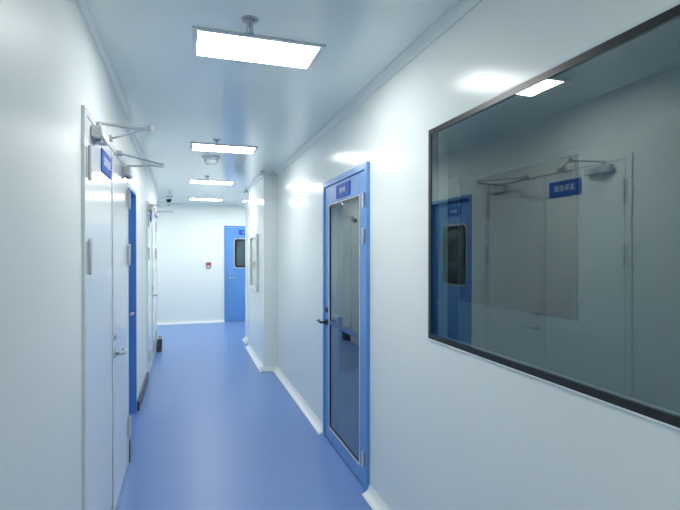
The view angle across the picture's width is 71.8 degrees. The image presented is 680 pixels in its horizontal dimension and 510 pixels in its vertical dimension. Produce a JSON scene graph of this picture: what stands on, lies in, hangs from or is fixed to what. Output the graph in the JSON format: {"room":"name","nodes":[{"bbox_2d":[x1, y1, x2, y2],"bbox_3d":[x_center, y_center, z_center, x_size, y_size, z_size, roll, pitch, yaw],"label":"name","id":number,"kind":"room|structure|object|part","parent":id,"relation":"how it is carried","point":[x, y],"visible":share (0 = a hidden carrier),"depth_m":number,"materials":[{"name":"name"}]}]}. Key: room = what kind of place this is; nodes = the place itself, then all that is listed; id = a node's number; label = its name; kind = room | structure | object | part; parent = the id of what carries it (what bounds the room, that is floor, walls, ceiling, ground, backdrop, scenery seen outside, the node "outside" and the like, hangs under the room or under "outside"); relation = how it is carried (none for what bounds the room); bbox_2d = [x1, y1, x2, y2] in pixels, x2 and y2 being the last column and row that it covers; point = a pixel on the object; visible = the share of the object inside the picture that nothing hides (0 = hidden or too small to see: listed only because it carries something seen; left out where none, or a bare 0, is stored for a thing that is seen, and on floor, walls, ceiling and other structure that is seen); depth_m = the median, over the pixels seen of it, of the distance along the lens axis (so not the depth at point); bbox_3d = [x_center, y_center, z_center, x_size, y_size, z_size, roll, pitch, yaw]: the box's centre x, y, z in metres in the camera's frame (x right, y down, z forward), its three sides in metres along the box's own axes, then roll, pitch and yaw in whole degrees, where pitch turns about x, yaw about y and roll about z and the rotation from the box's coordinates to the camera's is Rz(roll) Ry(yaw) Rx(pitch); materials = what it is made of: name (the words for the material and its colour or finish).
{"room":"laboratory corridor","nodes":[
{"label":"laboratory corridor","id":0,"kind":"room"},
{"bbox_2d":[0,0,156,509],"bbox_3d":[-2.162,0.229,3.244,1.280,2.540,13.500,0,0,-18],"label":"wall","id":1,"kind":"structure","parent":0,"point":[51,64],"depth_m":1.45,"materials":[{"name":"white paint"}]},
{"bbox_2d":[75,0,158,188],"bbox_3d":[-1.178,-1.020,2.240,0.080,0.030,11.000,0,0,-18],"label":"crown molding","id":2,"kind":"structure","parent":1,"relation":"attached to","point":[83,6],"depth_m":2.50,"materials":[{"name":"white metal"}]},
{"bbox_2d":[81,105,163,509],"bbox_3d":[-1.175,0.438,2.702,0.265,2.130,1.490,0,0,-18],"label":"door","id":3,"kind":"structure","parent":1,"relation":"in","point":[106,193],"depth_m":2.40,"materials":[{"name":"white metal"}]},
{"bbox_3d":[-1.294,0.438,2.664,0.014,2.130,1.490,0,0,-18],"label":"frame","id":4,"kind":"part","parent":3,"relation":"part of","materials":[{"name":"white metal"}]},
{"bbox_3d":[-1.222,-0.473,2.461,0.006,0.115,0.300,0,0,-18],"label":"sign plate","id":5,"kind":"part","parent":3,"relation":"part of","materials":[{"name":"blue plastic"}]},
{"bbox_3d":[-1.296,0.572,2.782,0.060,0.050,0.155,0,0,-18],"label":"handle","id":6,"kind":"part","parent":3,"relation":"part of","materials":[{"name":"silver metal"}]},
{"bbox_3d":[-0.996,-0.604,2.198,0.234,0.030,0.026,0,0,-31],"label":"arm","id":7,"kind":"part","parent":3,"relation":"part of","materials":[{"name":"silver metal"}]},
{"bbox_3d":[-1.321,-0.611,3.204,0.234,0.030,0.026,0,0,-5],"label":"arm","id":8,"kind":"part","parent":3,"relation":"part of","materials":[{"name":"silver metal"}]},
{"bbox_2d":[128,183,136,413],"bbox_3d":[-1.844,0.449,4.042,0.093,2.090,0.858,0,0,-18],"label":"door","id":9,"kind":"structure","parent":1,"relation":"in","point":[131,212],"depth_m":4.42,"materials":[{"name":"blue"}]},
{"bbox_2d":[129,343,156,462],"bbox_3d":[-2.211,1.415,5.432,0.070,0.140,4.320,0,0,-18],"label":"baseboard","id":10,"kind":"structure","parent":1,"relation":"attached to","point":[144,386],"depth_m":4.77,"materials":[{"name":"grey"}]},
{"bbox_2d":[146,201,172,372],"bbox_3d":[-2.407,0.414,6.350,0.265,2.130,1.490,0,0,-18],"label":"door","id":11,"kind":"structure","parent":1,"relation":"in","point":[151,214],"depth_m":6.17,"materials":[{"name":"white metal"}]},
{"bbox_3d":[-2.527,0.414,6.311,0.014,2.130,1.490,0,0,-18],"label":"frame","id":12,"kind":"part","parent":11,"relation":"part of","materials":[{"name":"white metal"}]},
{"bbox_2d":[157,205,244,321],"bbox_3d":[-3.175,0.185,10.063,3.550,2.540,0.100,0,0,-18],"label":"wall","id":13,"kind":"structure","parent":0,"point":[189,237],"depth_m":10.02,"materials":[{"name":"paint"}]},
{"bbox_2d":[157,319,223,324],"bbox_3d":[-3.627,1.429,9.843,2.350,0.055,0.055,0,0,-18],"label":"baseboard","id":14,"kind":"structure","parent":13,"relation":"attached to","point":[219,320],"depth_m":9.98,"materials":[{"name":"white metal"}]},
{"bbox_2d":[157,203,244,206],"bbox_3d":[-3.155,-1.069,9.993,3.350,0.030,0.030,0,0,-18],"label":"crown molding","id":15,"kind":"structure","parent":13,"relation":"attached to","point":[157,203],"depth_m":10.06,"materials":[{"name":"paint"}]},
{"bbox_2d":[206,262,210,267],"bbox_3d":[-2.826,0.215,10.104,0.100,0.110,0.042,0,0,-18],"label":"button","id":16,"kind":"object","parent":13,"relation":"attached to","point":[208,264],"visible":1,"depth_m":10.09,"materials":[{"name":"red plastic"}]},
{"bbox_2d":[224,226,244,321],"bbox_3d":[-2.076,0.408,10.324,0.900,2.090,0.082,0,0,-18],"label":"door","id":17,"kind":"structure","parent":13,"relation":"in","point":[234,238],"depth_m":10.27,"materials":[{"name":"blue metal"}]},
{"bbox_3d":[-2.082,-0.037,10.338,0.496,0.656,0.007,0,0,-18],"label":"window trim","id":18,"kind":"part","parent":17,"relation":"part of","materials":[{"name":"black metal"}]},
{"bbox_2d":[115,321,371,509],"bbox_3d":[-0.155,1.545,3.901,5.700,0.100,13.900,0,0,-18],"label":"floor","id":19,"kind":"structure","parent":0,"point":[211,430],"depth_m":3.83,"materials":[{"name":"blue plastic"}]},
{"bbox_2d":[157,336,162,351],"bbox_3d":[-2.770,1.367,7.227,0.076,0.212,0.206,0,0,-18],"label":"waste bin","id":20,"kind":"object","parent":19,"relation":"on","point":[159,338],"visible":0.96,"depth_m":7.14,"materials":[{"name":"black plastic"}]},
{"bbox_2d":[86,0,679,205],"bbox_3d":[-0.155,-1.095,3.884,5.700,0.100,13.900,0,0,-18],"label":"ceiling","id":21,"kind":"structure","parent":0,"point":[186,98],"depth_m":2.93,"materials":[{"name":"paint"}]},
{"bbox_2d":[165,196,172,202],"bbox_3d":[-3.145,-1.020,8.646,0.140,0.112,0.140,0,0,-18],"label":"security camera","id":22,"kind":"object","parent":21,"relation":"attached to","point":[168,198],"visible":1,"depth_m":8.60,"materials":[{"name":"white plastic"}]},
{"bbox_2d":[189,198,222,200],"bbox_3d":[-2.590,-1.074,9.088,0.628,0.010,0.328,0,0,-18],"label":"recessed light","id":23,"kind":"object","parent":21,"relation":"in","point":[203,199],"visible":1,"depth_m":9.06,"materials":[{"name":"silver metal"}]},
{"bbox_2d":[202,155,219,165],"bbox_3d":[-1.387,-1.010,5.063,0.190,0.085,0.190,0,0,-18],"label":"smoke detector","id":24,"kind":"object","parent":21,"relation":"attached to","point":[210,160],"visible":1,"depth_m":5.01,"materials":[{"name":"white plastic"}]},
{"bbox_2d":[189,179,234,184],"bbox_3d":[-1.867,-1.059,6.852,0.628,0.010,0.328,0,0,-18],"label":"recessed light","id":25,"kind":"object","parent":21,"relation":"in","point":[190,180],"visible":1,"depth_m":6.84,"materials":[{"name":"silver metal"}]},
{"bbox_2d":[212,139,220,146],"bbox_3d":[-1.122,-1.016,4.276,0.076,0.064,0.076,0,0,-18],"label":"sprinkler","id":26,"kind":"object","parent":21,"relation":"attached to","point":[216,141],"visible":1,"depth_m":4.26,"materials":[{"name":"silver metal"}]},
{"bbox_2d":[190,142,257,153],"bbox_3d":[-1.144,-1.045,4.616,0.628,0.010,0.328,0,0,-18],"label":"recessed light","id":27,"kind":"object","parent":21,"relation":"in","point":[194,146],"visible":1,"depth_m":4.59,"materials":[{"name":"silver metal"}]},
{"bbox_2d":[241,15,258,35],"bbox_3d":[-0.396,-1.001,2.062,0.076,0.064,0.076,0,0,-18],"label":"sprinkler","id":28,"kind":"object","parent":21,"relation":"attached to","point":[250,20],"visible":1,"depth_m":2.05,"materials":[{"name":"silver metal"}]},
{"bbox_2d":[192,26,325,70],"bbox_3d":[-0.418,-1.030,2.370,0.628,0.010,0.328,0,0,-18],"label":"recessed light","id":29,"kind":"object","parent":21,"relation":"in","point":[209,43],"visible":1,"depth_m":2.35,"materials":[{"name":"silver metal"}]},
{"bbox_2d":[245,0,679,509],"bbox_3d":[0.164,0.224,3.996,0.930,2.540,13.500,0,0,-18],"label":"wall","id":30,"kind":"structure","parent":0,"point":[451,429],"depth_m":2.22,"materials":[{"name":"paint"}]},
{"bbox_2d":[250,234,257,291],"bbox_3d":[-1.247,0.106,6.797,0.030,0.800,0.740,0,0,-18],"label":"window","id":31,"kind":"structure","parent":30,"relation":"in","point":[253,238],"depth_m":6.76,"materials":[{"name":"white metal"}]},
{"bbox_3d":[-1.238,0.106,6.800,0.009,0.720,0.660,0,0,-18],"label":"glass","id":32,"kind":"part","parent":31,"relation":"part of","materials":[{"name":"grey"}]},
{"bbox_2d":[242,336,388,509],"bbox_3d":[0.119,1.474,2.833,0.235,0.055,11.300,0,0,-18],"label":"baseboard","id":33,"kind":"structure","parent":30,"relation":"attached to","point":[375,502],"depth_m":4.55,"materials":[{"name":"white metal"}]},
{"bbox_2d":[316,161,369,491],"bbox_3d":[0.041,0.453,3.457,0.172,2.090,1.047,0,0,-18],"label":"door","id":34,"kind":"structure","parent":30,"relation":"in","point":[354,183],"depth_m":3.38,"materials":[{"name":"blue metal"}]},
{"bbox_3d":[-0.150,0.545,3.864,0.060,0.050,0.155,0,0,-18],"label":"handle","id":35,"kind":"part","parent":34,"relation":"part of","materials":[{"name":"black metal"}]},
{"bbox_3d":[0.020,-0.472,3.419,0.006,0.100,0.320,0,0,-18],"label":"sign plate","id":36,"kind":"part","parent":34,"relation":"part of","materials":[{"name":"blue plastic"}]},
{"bbox_3d":[0.025,0.543,3.438,0.012,0.030,0.694,0,0,-18],"label":"rail","id":37,"kind":"part","parent":34,"relation":"part of","materials":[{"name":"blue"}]},
{"bbox_2d":[243,0,481,195],"bbox_3d":[0.124,-1.016,2.819,0.225,0.045,11.300,0,0,-18],"label":"crown molding","id":38,"kind":"structure","parent":30,"relation":"attached to","point":[460,8],"depth_m":2.59,"materials":[{"name":"paint"}]},
{"bbox_2d":[428,1,679,430],"bbox_3d":[0.672,-0.092,1.520,0.050,0.997,1.512,0,0,-18],"label":"window","id":39,"kind":"structure","parent":30,"relation":"in","point":[671,13],"depth_m":1.56,"materials":[{"name":"black metal"}]},
{"bbox_2d":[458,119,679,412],"bbox_3d":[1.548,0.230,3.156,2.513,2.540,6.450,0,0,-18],"label":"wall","id":40,"kind":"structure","parent":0,"point":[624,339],"depth_m":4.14,"materials":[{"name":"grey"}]}
]}

